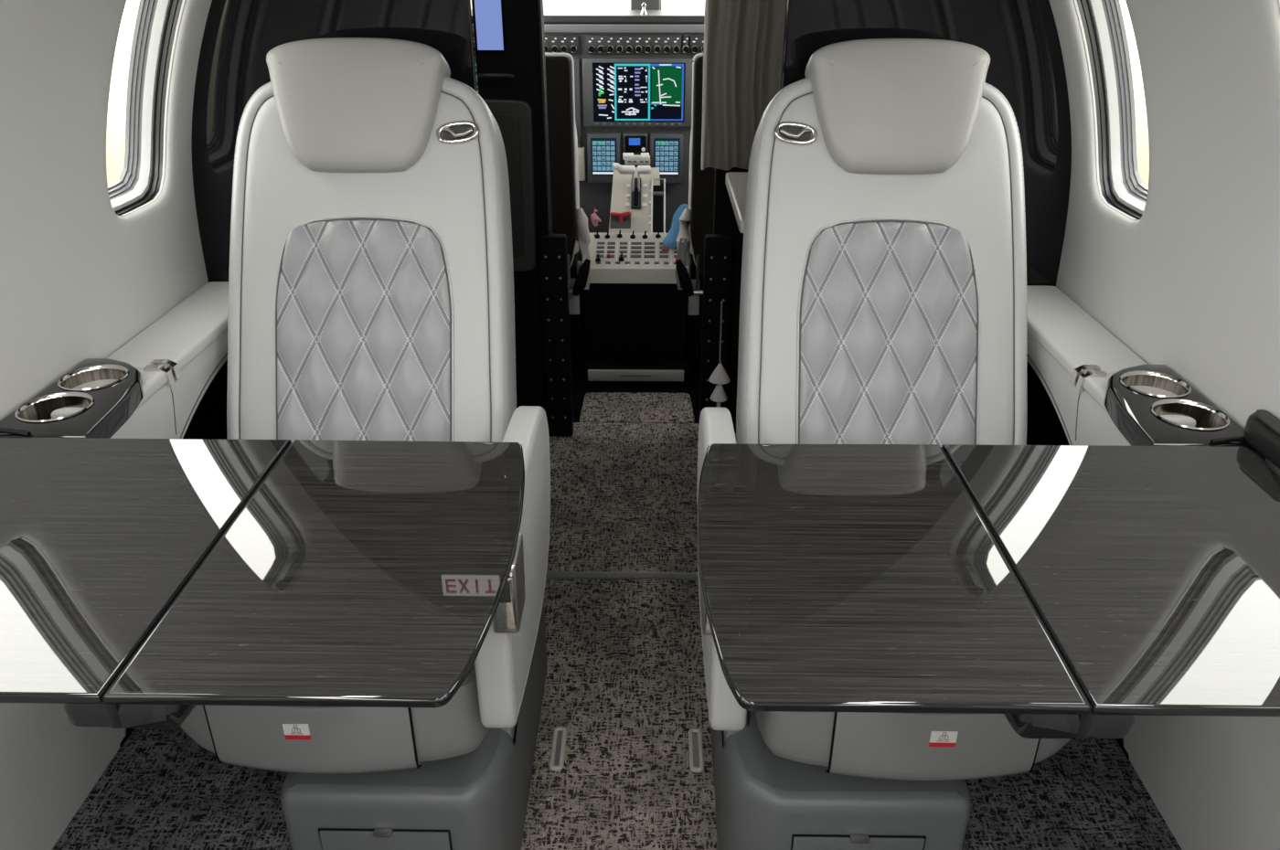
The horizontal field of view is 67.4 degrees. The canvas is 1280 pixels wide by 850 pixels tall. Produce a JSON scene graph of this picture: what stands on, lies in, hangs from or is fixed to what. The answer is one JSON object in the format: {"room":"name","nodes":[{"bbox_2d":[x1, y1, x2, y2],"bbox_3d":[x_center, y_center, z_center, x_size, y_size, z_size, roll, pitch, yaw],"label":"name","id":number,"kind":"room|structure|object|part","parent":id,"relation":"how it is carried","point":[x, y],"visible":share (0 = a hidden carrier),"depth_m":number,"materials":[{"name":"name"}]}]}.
{"room":"aircraft cabin","nodes":[
{"label":"aircraft cabin","id":0,"kind":"room"},
{"bbox_2d":[0,0,212,420],"bbox_3d":[-0.712,0.533,0.399,0.253,1.590,3.220,0,26,1],"label":"wall","id":1,"kind":"structure","parent":0,"point":[80,280],"depth_m":1.32,"materials":[{"name":"plastic"}]},
{"bbox_2d":[107,0,185,216],"bbox_3d":[-0.765,-0.534,1.470,0.196,0.409,0.211,0,26,1],"label":"window","id":2,"kind":"structure","parent":1,"relation":"in","point":[139,182],"depth_m":1.57,"materials":[{"name":"white plastic"}]},
{"bbox_2d":[51,725,292,849],"bbox_3d":[-0.532,0.994,0.624,0.605,0.135,3.220,0,26,1],"label":"floor","id":3,"kind":"structure","parent":0,"point":[161,790],"depth_m":1.38,"materials":[{"name":"carpet"}]},
{"bbox_2d":[0,281,228,849],"bbox_3d":[-0.762,0.400,1.058,0.122,0.555,1.917,0,26,1],"label":"ledge","id":4,"kind":"object","parent":3,"relation":"on","point":[49,765],"visible":0.37,"depth_m":1.38,"materials":[{"name":"white plastic"}]},
{"bbox_2d":[0,358,143,438],"bbox_3d":[-0.748,0.007,1.290,0.142,0.104,0.312,0,26,1],"label":"panel","id":5,"kind":"object","parent":4,"relation":"in","point":[107,408],"visible":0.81,"depth_m":1.28,"materials":[{"name":"black paint"}]},
{"bbox_2d":[14,392,94,422],"bbox_3d":[-0.764,0.018,1.274,0.091,0.098,0.091,0,26,1],"label":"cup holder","id":6,"kind":"object","parent":5,"relation":"on","point":[38,409],"depth_m":1.28,"materials":[{"name":"silver metal"}]},
{"bbox_2d":[57,364,128,391],"bbox_3d":[-0.762,-0.024,1.360,0.089,0.098,0.089,0,26,1],"label":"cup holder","id":7,"kind":"object","parent":5,"relation":"on","point":[80,374],"depth_m":1.36,"materials":[{"name":"silver metal"}]},
{"bbox_3d":[-0.753,-0.169,1.617,0.117,0.022,0.410,0,26,1],"label":"ledge lid","id":8,"kind":"part","parent":4,"relation":"part of","materials":[{"name":"grey leather"}]},
{"bbox_2d":[0,437,524,728],"bbox_3d":[-0.459,0.144,0.980,0.670,0.062,0.449,0,26,1],"label":"folding table","id":9,"kind":"object","parent":4,"relation":"attached to","point":[144,583],"visible":1,"depth_m":0.92,"materials":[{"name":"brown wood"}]},
{"bbox_3d":[-0.436,0.158,0.963,0.119,0.052,0.364,0,26,1],"label":"support arm","id":10,"kind":"part","parent":9,"relation":"part of","materials":[{"name":"black paint"}]},
{"bbox_2d":[180,37,550,849],"bbox_3d":[-0.407,0.020,1.451,0.562,1.077,0.902,0,26,1],"label":"seat","id":11,"kind":"object","parent":3,"relation":"on","point":[371,295],"visible":0.75,"depth_m":1.53,"materials":[{"name":"grey leather"}]},
{"bbox_3d":[-0.402,0.381,1.180,0.248,0.117,0.034,0,26,1],"label":"life vest drawer","id":12,"kind":"part","parent":11,"relation":"part of","materials":[{"name":"grey plastic"}]},
{"bbox_3d":[-0.444,-0.117,1.537,0.281,0.382,0.186,0,26,1],"label":"quilted panel","id":13,"kind":"part","parent":11,"relation":"part of","materials":[{"name":"leather"}]},
{"bbox_3d":[-0.443,-0.172,1.607,0.464,0.777,0.433,0,26,1],"label":"backrest","id":14,"kind":"part","parent":11,"relation":"part of","materials":[{"name":"grey leather"}]},
{"bbox_3d":[-0.340,0.540,1.270,0.024,0.004,0.011,0,26,1],"label":"drawer pull","id":15,"kind":"part","parent":11,"relation":"part of","materials":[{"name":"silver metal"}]},
{"bbox_3d":[-0.340,0.598,1.305,0.172,0.130,0.008,0,26,1],"label":"drawer","id":16,"kind":"part","parent":11,"relation":"part of","materials":[{"name":"grey plastic"}]},
{"bbox_3d":[-0.327,0.469,1.521,0.304,0.209,0.500,0,26,1],"label":"seat","id":17,"kind":"part","parent":11,"relation":"part of","materials":[{"name":"grey plastic"}]},
{"bbox_3d":[-0.149,0.195,1.056,0.022,0.070,0.009,0,26,1],"label":"lever","id":18,"kind":"part","parent":11,"relation":"part of","materials":[{"name":"silver metal"}]},
{"bbox_3d":[-0.168,0.169,1.321,0.043,0.289,0.478,0,26,1],"label":"armrest","id":19,"kind":"part","parent":11,"relation":"part of","materials":[{"name":"grey leather"}]},
{"bbox_2d":[471,0,748,433],"bbox_3d":[-0.009,-0.680,2.342,1.320,1.600,0.040,0,26,1],"label":"wall","id":20,"kind":"structure","parent":0,"point":[521,58],"depth_m":2.39,"materials":[{"name":"black"}]},
{"bbox_2d":[471,0,505,53],"bbox_3d":[-0.346,-0.987,2.168,0.070,0.275,0.010,0,26,1],"label":"wall screen","id":21,"kind":"object","parent":20,"relation":"attached to","point":[488,15],"visible":1,"depth_m":2.20,"materials":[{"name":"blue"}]},
{"bbox_2d":[477,73,514,78],"bbox_3d":[-0.340,-0.814,2.236,0.096,0.013,0.019,0,26,1],"label":"handle","id":22,"kind":"object","parent":20,"relation":"attached to","point":[479,75],"visible":0.83,"depth_m":2.23,"materials":[{"name":"grey metal"}]},
{"bbox_2d":[482,98,536,271],"bbox_3d":[-0.329,-0.582,2.366,0.142,0.424,0.014,0,26,1],"label":"panel","id":23,"kind":"object","parent":20,"relation":"attached to","point":[513,118],"visible":0.49,"depth_m":2.34,"materials":[{"name":"grey"}]},
{"bbox_2d":[537,0,551,234],"bbox_3d":[-0.228,-0.562,2.375,0.008,1.300,0.008,0,26,1],"label":"trim","id":24,"kind":"structure","parent":20,"relation":"attached to","point":[538,1],"depth_m":2.28,"materials":[{"name":"grey plastic"}]},
{"bbox_2d":[700,0,786,170],"bbox_3d":[0.364,-0.938,2.109,0.450,0.740,0.045,0,26,1],"label":"curtain","id":25,"kind":"object","parent":20,"relation":"hanging from","point":[743,45],"visible":0.77,"depth_m":2.18,"materials":[{"name":"beige fabric"}]},
{"bbox_2d":[521,341,735,849],"bbox_3d":[-0.027,0.546,1.666,1.500,0.063,5.500,0,26,1],"label":"floor","id":26,"kind":"structure","parent":0,"point":[625,678],"depth_m":1.87,"materials":[{"name":"carpet"}]},
{"bbox_2d":[537,234,573,436],"bbox_3d":[-0.220,-0.225,2.527,0.070,0.560,0.036,0,26,1],"label":"post","id":27,"kind":"object","parent":26,"relation":"on","point":[552,248],"visible":1,"depth_m":2.50,"materials":[{"name":"black"}]},
{"bbox_2d":[549,726,566,770],"bbox_3d":[-0.137,0.541,1.607,0.023,0.007,0.095,0,26,1],"label":"floor fitting","id":28,"kind":"object","parent":26,"relation":"on","point":[560,733],"visible":1,"depth_m":1.60,"materials":[{"name":"beige plastic"}]},
{"bbox_2d":[544,53,591,367],"bbox_3d":[-0.377,-0.660,3.007,0.467,0.974,0.478,0,26,1],"label":"seat","id":29,"kind":"object","parent":26,"relation":"on","point":[568,218],"visible":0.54,"depth_m":2.78,"materials":[{"name":"black leather"}]},
{"bbox_3d":[-0.218,-0.450,2.872,0.050,0.123,0.016,0,26,1],"label":"adjuster lever","id":30,"kind":"part","parent":29,"relation":"part of","materials":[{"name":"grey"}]},
{"bbox_3d":[-0.206,-0.401,2.989,0.035,0.115,0.015,0,26,1],"label":"plate","id":31,"kind":"part","parent":29,"relation":"part of","materials":[{"name":"grey"}]},
{"bbox_2d":[574,122,579,254],"bbox_3d":[-0.396,-0.775,2.849,0.424,0.540,0.080,0,26,1],"label":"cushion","id":32,"kind":"object","parent":29,"relation":"on","point":[576,155],"depth_m":2.83,"materials":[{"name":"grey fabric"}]},
{"bbox_2d":[545,571,698,579],"bbox_3d":[-0.020,0.321,2.047,0.368,0.016,0.019,0,26,1],"label":"trim","id":33,"kind":"structure","parent":26,"relation":"on","point":[646,575],"depth_m":2.04,"materials":[{"name":"grey"}]},
{"bbox_2d":[544,23,703,233],"bbox_3d":[0.006,-0.843,3.329,1.480,1.015,0.086,0,26,1],"label":"panel","id":34,"kind":"object","parent":26,"relation":"on","point":[579,40],"visible":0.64,"depth_m":3.11,"materials":[{"name":"grey plastic"}]},
{"bbox_3d":[-0.277,-1.218,3.108,0.019,0.019,0.014,0,26,1],"label":"knob","id":35,"kind":"part","parent":34,"relation":"part of","materials":[{"name":"black plastic"}]},
{"bbox_3d":[-0.246,-1.218,3.108,0.019,0.019,0.014,0,26,1],"label":"knob","id":36,"kind":"part","parent":34,"relation":"part of","materials":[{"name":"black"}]},
{"bbox_3d":[-0.215,-1.217,3.107,0.019,0.019,0.014,0,26,1],"label":"knob","id":37,"kind":"part","parent":34,"relation":"part of","materials":[{"name":"black plastic"}]},
{"bbox_2d":[573,57,581,147],"bbox_3d":[-0.376,-1.071,3.194,0.357,0.285,0.028,0,26,1],"label":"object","id":38,"kind":"object","parent":34,"relation":"attached to","point":[577,82],"visible":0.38,"depth_m":3.17,"materials":[{"name":"grey plastic"}]},
{"bbox_2d":[577,147,585,181],"bbox_3d":[-0.204,-0.891,3.276,0.032,0.110,0.025,0,26,1],"label":"switch plate","id":39,"kind":"object","parent":34,"relation":"attached to","point":[581,150],"visible":0.56,"depth_m":3.26,"materials":[{"name":"beige plastic"}]},
{"bbox_3d":[-0.158,-1.217,3.106,0.019,0.019,0.014,0,26,1],"label":"knob","id":40,"kind":"part","parent":34,"relation":"part of","materials":[{"name":"black plastic"}]},
{"bbox_3d":[-0.127,-1.217,3.106,0.019,0.019,0.014,0,26,1],"label":"knob","id":41,"kind":"part","parent":34,"relation":"part of","materials":[{"name":"black plastic"}]},
{"bbox_2d":[586,132,620,183],"bbox_3d":[-0.121,-0.907,3.259,0.112,0.163,0.050,0,26,1],"label":"controller","id":42,"kind":"object","parent":34,"relation":"attached to","point":[603,149],"visible":0.88,"depth_m":3.23,"materials":[{"name":"grey"}]},
{"bbox_3d":[-0.097,-1.217,3.106,0.019,0.019,0.014,0,26,1],"label":"knob","id":43,"kind":"part","parent":34,"relation":"part of","materials":[{"name":"black plastic"}]},
{"bbox_3d":[-0.066,-1.216,3.105,0.019,0.019,0.014,0,26,1],"label":"knob","id":44,"kind":"part","parent":34,"relation":"part of","materials":[{"name":"black plastic"}]},
{"bbox_2d":[543,10,704,23],"bbox_3d":[0.008,-1.383,3.249,1.480,0.025,0.350,0,26,1],"label":"glareshield","id":45,"kind":"object","parent":34,"relation":"on","point":[550,16],"visible":0.22,"depth_m":3.10,"materials":[{"name":"grey"}]},
{"bbox_2d":[640,2,647,14],"bbox_3d":[0.013,-1.363,3.142,0.024,0.038,0.024,0,26,1],"label":"marker","id":46,"kind":"object","parent":45,"relation":"on","point":[644,12],"visible":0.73,"depth_m":3.14,"materials":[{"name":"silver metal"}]},
{"bbox_3d":[-0.035,-1.216,3.105,0.019,0.019,0.014,0,26,1],"label":"knob","id":47,"kind":"part","parent":34,"relation":"part of","materials":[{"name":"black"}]},
{"bbox_2d":[622,132,648,153],"bbox_3d":[-0.015,-0.950,3.236,0.084,0.066,0.050,0,26,1],"label":"display","id":48,"kind":"object","parent":34,"relation":"attached to","point":[635,143],"visible":0.95,"depth_m":3.22,"materials":[{"name":"grey plastic"}]},
{"bbox_2d":[581,57,693,127],"bbox_3d":[0.002,-1.099,3.173,0.382,0.217,0.030,0,26,1],"label":"display","id":49,"kind":"object","parent":34,"relation":"attached to","point":[617,91],"visible":0.97,"depth_m":3.16,"materials":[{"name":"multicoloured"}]},
{"bbox_3d":[-0.005,-1.216,3.104,0.019,0.019,0.014,0,26,1],"label":"knob","id":50,"kind":"part","parent":34,"relation":"part of","materials":[{"name":"black plastic"}]},
{"bbox_3d":[0.026,-1.216,3.104,0.019,0.019,0.014,0,26,1],"label":"knob","id":51,"kind":"part","parent":34,"relation":"part of","materials":[{"name":"black plastic"}]},
{"bbox_3d":[0.057,-1.216,3.103,0.019,0.019,0.014,0,26,1],"label":"knob","id":52,"kind":"part","parent":34,"relation":"part of","materials":[{"name":"black plastic"}]},
{"bbox_2d":[650,132,683,183],"bbox_3d":[0.091,-0.905,3.256,0.112,0.163,0.050,0,26,1],"label":"controller","id":53,"kind":"object","parent":34,"relation":"attached to","point":[666,149],"visible":0.88,"depth_m":3.23,"materials":[{"name":"grey"}]},
{"bbox_3d":[0.087,-1.215,3.103,0.019,0.019,0.014,0,26,1],"label":"knob","id":54,"kind":"part","parent":34,"relation":"part of","materials":[{"name":"black plastic"}]},
{"bbox_3d":[0.118,-1.215,3.103,0.019,0.019,0.014,0,26,1],"label":"knob","id":55,"kind":"part","parent":34,"relation":"part of","materials":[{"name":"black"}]},
{"bbox_3d":[0.148,-1.215,3.102,0.019,0.019,0.014,0,26,1],"label":"knob","id":56,"kind":"part","parent":34,"relation":"part of","materials":[{"name":"black plastic"}]},
{"bbox_3d":[0.178,-1.215,3.102,0.019,0.019,0.014,0,26,1],"label":"knob","id":57,"kind":"part","parent":34,"relation":"part of","materials":[{"name":"black plastic"}]},
{"bbox_2d":[584,362,688,386],"bbox_3d":[-0.011,-0.156,3.015,0.325,0.064,0.059,0,26,1],"label":"plate","id":58,"kind":"object","parent":26,"relation":"on","point":[596,374],"visible":1,"depth_m":2.99,"materials":[{"name":"beige"}]},
{"bbox_3d":[-0.012,-0.155,2.989,0.299,0.036,0.010,0,26,1],"label":"plate","id":59,"kind":"part","parent":58,"relation":"part of","materials":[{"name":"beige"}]},
{"bbox_2d":[585,152,688,362],"bbox_3d":[-0.007,-0.536,3.133,0.316,0.639,0.510,0,26,1],"label":"pedestal","id":60,"kind":"object","parent":26,"relation":"on","point":[635,311],"visible":0.94,"depth_m":2.99,"materials":[{"name":"black"}]},
{"bbox_2d":[612,162,622,170],"bbox_3d":[-0.072,-0.831,3.095,0.034,0.028,0.024,-15,30,-28],"label":"switch","id":61,"kind":"object","parent":60,"relation":"attached to","point":[617,166],"depth_m":3.09,"materials":[{"name":"white plastic"}]},
{"bbox_3d":[-0.062,-0.655,3.080,0.066,0.037,0.045,0,26,1],"label":"handle plate","id":62,"kind":"part","parent":60,"relation":"part of","materials":[{"name":"grey"}]},
{"bbox_3d":[-0.061,-0.665,3.077,0.068,0.037,0.022,0,26,1],"label":"parking brake handle","id":63,"kind":"part","parent":60,"relation":"part of","materials":[{"name":"red plastic"}]},
{"bbox_3d":[-0.057,-0.512,2.921,0.016,0.024,0.016,0,26,1],"label":"selector knob","id":64,"kind":"part","parent":60,"relation":"part of","materials":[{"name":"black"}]},
{"bbox_3d":[-0.022,-0.785,3.117,0.008,0.077,0.030,0,26,1],"label":"throttle lever","id":65,"kind":"part","parent":60,"relation":"part of","materials":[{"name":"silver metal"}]},
{"bbox_3d":[-0.004,-0.785,3.117,0.008,0.077,0.030,0,26,1],"label":"throttle lever","id":66,"kind":"part","parent":60,"relation":"part of","materials":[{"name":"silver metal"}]},
{"bbox_3d":[0.057,-0.602,3.022,0.016,0.024,0.016,0,26,1],"label":"selector knob","id":67,"kind":"part","parent":60,"relation":"part of","materials":[{"name":"black plastic"}]},
{"bbox_2d":[662,203,688,248],"bbox_3d":[0.125,-0.615,2.966,0.104,0.125,0.064,-11,28,-21],"label":"cloth","id":68,"kind":"object","parent":60,"relation":"on","point":[669,241],"visible":0.46,"depth_m":2.95,"materials":[{"name":"blue fabric"}]},
{"bbox_3d":[-0.136,-0.578,3.042,0.024,0.057,0.024,0,26,1],"label":"stub","id":69,"kind":"object","parent":60,"relation":"on","visible":0},
{"bbox_2d":[590,207,601,226],"bbox_3d":[-0.139,-0.650,3.005,0.028,0.059,0.029,-15,30,-28],"label":"tag","id":70,"kind":"object","parent":69,"relation":"attached to","point":[595,218],"visible":1,"depth_m":3.00,"materials":[{"name":"pink fabric"}]},
{"bbox_2d":[675,53,714,367],"bbox_3d":[0.342,-0.655,2.997,0.467,0.974,0.478,0,26,1],"label":"seat","id":71,"kind":"object","parent":26,"relation":"on","point":[696,222],"visible":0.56,"depth_m":2.83,"materials":[{"name":"black leather"}]},
{"bbox_2d":[688,132,693,255],"bbox_3d":[0.358,-0.769,2.838,0.424,0.540,0.080,0,26,1],"label":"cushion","id":72,"kind":"object","parent":71,"relation":"on","point":[691,133],"depth_m":2.83,"materials":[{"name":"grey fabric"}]},
{"bbox_3d":[0.167,-0.398,2.984,0.035,0.115,0.015,0,26,1],"label":"plate","id":73,"kind":"part","parent":71,"relation":"part of","materials":[{"name":"grey metal"}]},
{"bbox_3d":[0.177,-0.447,2.867,0.050,0.123,0.016,0,26,1],"label":"adjuster lever","id":74,"kind":"part","parent":71,"relation":"part of","materials":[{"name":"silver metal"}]},
{"bbox_2d":[688,728,703,772],"bbox_3d":[0.093,0.542,1.603,0.023,0.007,0.095,0,26,1],"label":"floor fitting","id":75,"kind":"object","parent":26,"relation":"on","point":[695,735],"visible":1,"depth_m":1.60,"materials":[{"name":"beige plastic"}]},
{"bbox_2d":[698,234,733,429],"bbox_3d":[0.197,-0.222,2.522,0.070,0.560,0.036,0,26,1],"label":"post","id":76,"kind":"object","parent":26,"relation":"on","point":[718,248],"visible":0.77,"depth_m":2.47,"materials":[{"name":"black"}]},
{"bbox_2d":[725,172,747,233],"bbox_3d":[0.389,-0.151,2.173,0.392,0.742,0.440,0,26,1],"label":"countertop","id":77,"kind":"structure","parent":26,"relation":"on","point":[736,183],"depth_m":2.03,"materials":[{"name":"beige plastic"}]},
{"bbox_2d":[708,301,730,407],"bbox_3d":[0.194,-0.151,2.321,0.054,0.310,0.053,0,26,1],"label":"tassel","id":78,"kind":"object","parent":77,"relation":"hanging from","point":[720,377],"visible":0.96,"depth_m":2.32,"materials":[{"name":"grey"}]},
{"bbox_3d":[0.193,-0.218,2.288,0.005,0.160,0.004,0,26,1],"label":"cord","id":79,"kind":"part","parent":78,"relation":"part of","materials":[{"name":"grey plastic"}]},
{"bbox_2d":[191,0,1071,375],"bbox_3d":[-0.019,-0.374,1.752,1.605,1.516,0.030,0,26,1],"label":"wall","id":80,"kind":"structure","parent":0,"point":[1020,39],"depth_m":1.61,"materials":[{"name":"black"}]},
{"bbox_2d":[466,0,477,92],"bbox_3d":[-0.282,-0.316,1.766,0.006,1.200,0.006,0,26,1],"label":"trim","id":81,"kind":"structure","parent":80,"relation":"attached to","point":[468,1],"depth_m":1.60,"materials":[{"name":"black paint"}]},
{"bbox_2d":[780,0,789,89],"bbox_3d":[0.242,-0.313,1.758,0.006,1.200,0.006,0,26,1],"label":"trim","id":82,"kind":"structure","parent":80,"relation":"attached to","point":[787,1],"depth_m":1.60,"materials":[{"name":"black paint"}]},
{"bbox_2d":[961,738,1181,849],"bbox_3d":[0.443,1.000,0.611,0.605,0.135,3.220,0,26,1],"label":"floor","id":83,"kind":"structure","parent":0,"point":[1087,795],"depth_m":1.37,"materials":[{"name":"carpet"}]},
{"bbox_2d":[696,38,1070,849],"bbox_3d":[0.355,0.025,1.441,0.562,1.077,0.902,0,26,1],"label":"seat","id":84,"kind":"object","parent":83,"relation":"on","point":[883,300],"visible":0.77,"depth_m":1.52,"materials":[{"name":"grey leather"}]},
{"bbox_3d":[0.083,0.196,1.053,0.022,0.070,0.009,0,26,1],"label":"lever","id":85,"kind":"part","parent":84,"relation":"part of","materials":[{"name":"silver metal"}]},
{"bbox_3d":[0.110,0.171,1.317,0.043,0.289,0.478,0,26,1],"label":"armrest","id":86,"kind":"part","parent":84,"relation":"part of","materials":[{"name":"grey leather"}]},
{"bbox_3d":[0.281,0.473,1.513,0.326,0.209,0.500,0,26,1],"label":"seat","id":87,"kind":"part","parent":84,"relation":"part of","materials":[{"name":"grey plastic"}]},
{"bbox_3d":[0.289,0.602,1.296,0.172,0.130,0.008,0,26,1],"label":"drawer","id":88,"kind":"part","parent":84,"relation":"part of","materials":[{"name":"grey plastic"}]},
{"bbox_3d":[0.289,0.544,1.262,0.024,0.004,0.011,0,26,1],"label":"drawer pull","id":89,"kind":"part","parent":84,"relation":"part of","materials":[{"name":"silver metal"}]},
{"bbox_3d":[0.397,-0.166,1.595,0.464,0.777,0.433,0,26,1],"label":"backrest","id":90,"kind":"part","parent":84,"relation":"part of","materials":[{"name":"grey leather"}]},
{"bbox_3d":[0.396,-0.111,1.525,0.281,0.382,0.186,0,26,1],"label":"quilted panel","id":91,"kind":"part","parent":84,"relation":"part of","materials":[{"name":"leather"}]},
{"bbox_3d":[0.359,0.387,1.170,0.248,0.117,0.034,0,26,1],"label":"life vest drawer","id":92,"kind":"part","parent":84,"relation":"part of","materials":[{"name":"grey plastic"}]},
{"bbox_2d":[1026,285,1279,849],"bbox_3d":[0.694,0.410,1.038,0.122,0.555,1.917,0,26,1],"label":"ledge","id":93,"kind":"object","parent":83,"relation":"on","point":[1214,782],"visible":0.38,"depth_m":1.31,"materials":[{"name":"white plastic"}]},
{"bbox_2d":[696,443,1279,739],"bbox_3d":[0.392,0.150,0.969,0.670,0.062,0.449,0,26,1],"label":"folding table","id":94,"kind":"object","parent":93,"relation":"on","point":[1061,592],"visible":1,"depth_m":0.91,"materials":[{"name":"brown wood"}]},
{"bbox_3d":[0.368,0.164,0.952,0.119,0.052,0.364,0,26,1],"label":"support arm","id":95,"kind":"part","parent":94,"relation":"part of","materials":[{"name":"black paint"}]},
{"bbox_3d":[0.708,-0.159,1.597,0.117,0.022,0.410,0,26,1],"label":"ledge lid","id":96,"kind":"part","parent":93,"relation":"part of","materials":[{"name":"grey leather"}]},
{"bbox_2d":[1103,364,1265,460],"bbox_3d":[0.691,0.017,1.270,0.142,0.104,0.312,0,26,1],"label":"panel","id":97,"kind":"object","parent":93,"relation":"in","point":[1136,414],"visible":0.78,"depth_m":1.26,"materials":[{"name":"black paint"}]},
{"bbox_2d":[1119,370,1191,397],"bbox_3d":[0.708,-0.014,1.340,0.089,0.098,0.089,0,26,1],"label":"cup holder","id":98,"kind":"object","parent":97,"relation":"on","point":[1168,380],"depth_m":1.35,"materials":[{"name":"silver metal"}]},
{"bbox_2d":[1150,398,1229,430],"bbox_3d":[0.706,0.029,1.254,0.091,0.098,0.091,0,26,1],"label":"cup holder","id":99,"kind":"object","parent":97,"relation":"on","point":[1207,416],"depth_m":1.26,"materials":[{"name":"silver metal"}]},
{"bbox_2d":[1243,409,1279,469],"bbox_3d":[0.742,0.021,1.121,0.029,0.040,0.113,0,26,1],"label":"case","id":100,"kind":"object","parent":93,"relation":"on","point":[1262,430],"visible":1,"depth_m":1.12,"materials":[{"name":"black rubber"}]},
{"bbox_3d":[0.743,0.003,1.114,0.021,0.002,0.096,0,26,1],"label":"lid","id":101,"kind":"part","parent":100,"relation":"part of","materials":[{"name":"grey"}]},
{"bbox_3d":[0.693,0.338,0.621,0.113,0.043,1.234,0,26,1],"label":"ledge frame","id":102,"kind":"part","parent":93,"relation":"part of","materials":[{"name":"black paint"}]},
{"bbox_2d":[1048,0,1279,475],"bbox_3d":[0.624,0.542,0.381,0.253,1.590,3.220,0,26,1],"label":"wall","id":103,"kind":"structure","parent":0,"point":[1190,286],"depth_m":1.26,"materials":[{"name":"plastic"}]},
{"bbox_2d":[1073,0,1148,220],"bbox_3d":[0.721,-0.524,1.450,0.196,0.409,0.211,0,26,1],"label":"window","id":104,"kind":"structure","parent":103,"relation":"in","point":[1122,186],"depth_m":1.55,"materials":[{"name":"white plastic"}]},
{"bbox_3d":[-0.757,-0.771,3.214,0.040,1.030,1.580,0,26,1],"label":"wall","id":105,"kind":"structure","parent":0,"visible":0},
{"bbox_2d":[543,9,630,10],"bbox_3d":[-0.378,-1.704,3.377,0.709,0.477,0.018,0,26,1],"label":"window","id":106,"kind":"structure","parent":105,"relation":"in","point":[543,9],"depth_m":3.47,"materials":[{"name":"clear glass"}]},
{"bbox_3d":[0.763,-0.761,3.193,0.040,1.030,1.580,0,26,1],"label":"wall","id":107,"kind":"structure","parent":0,"visible":0},
{"bbox_2d":[630,0,704,10],"bbox_3d":[0.362,-1.692,3.364,0.790,0.487,0.060,0,26,1],"label":"window","id":108,"kind":"structure","parent":107,"relation":"in","point":[660,0],"depth_m":3.43,"materials":[{"name":"clear glass"}]}
]}

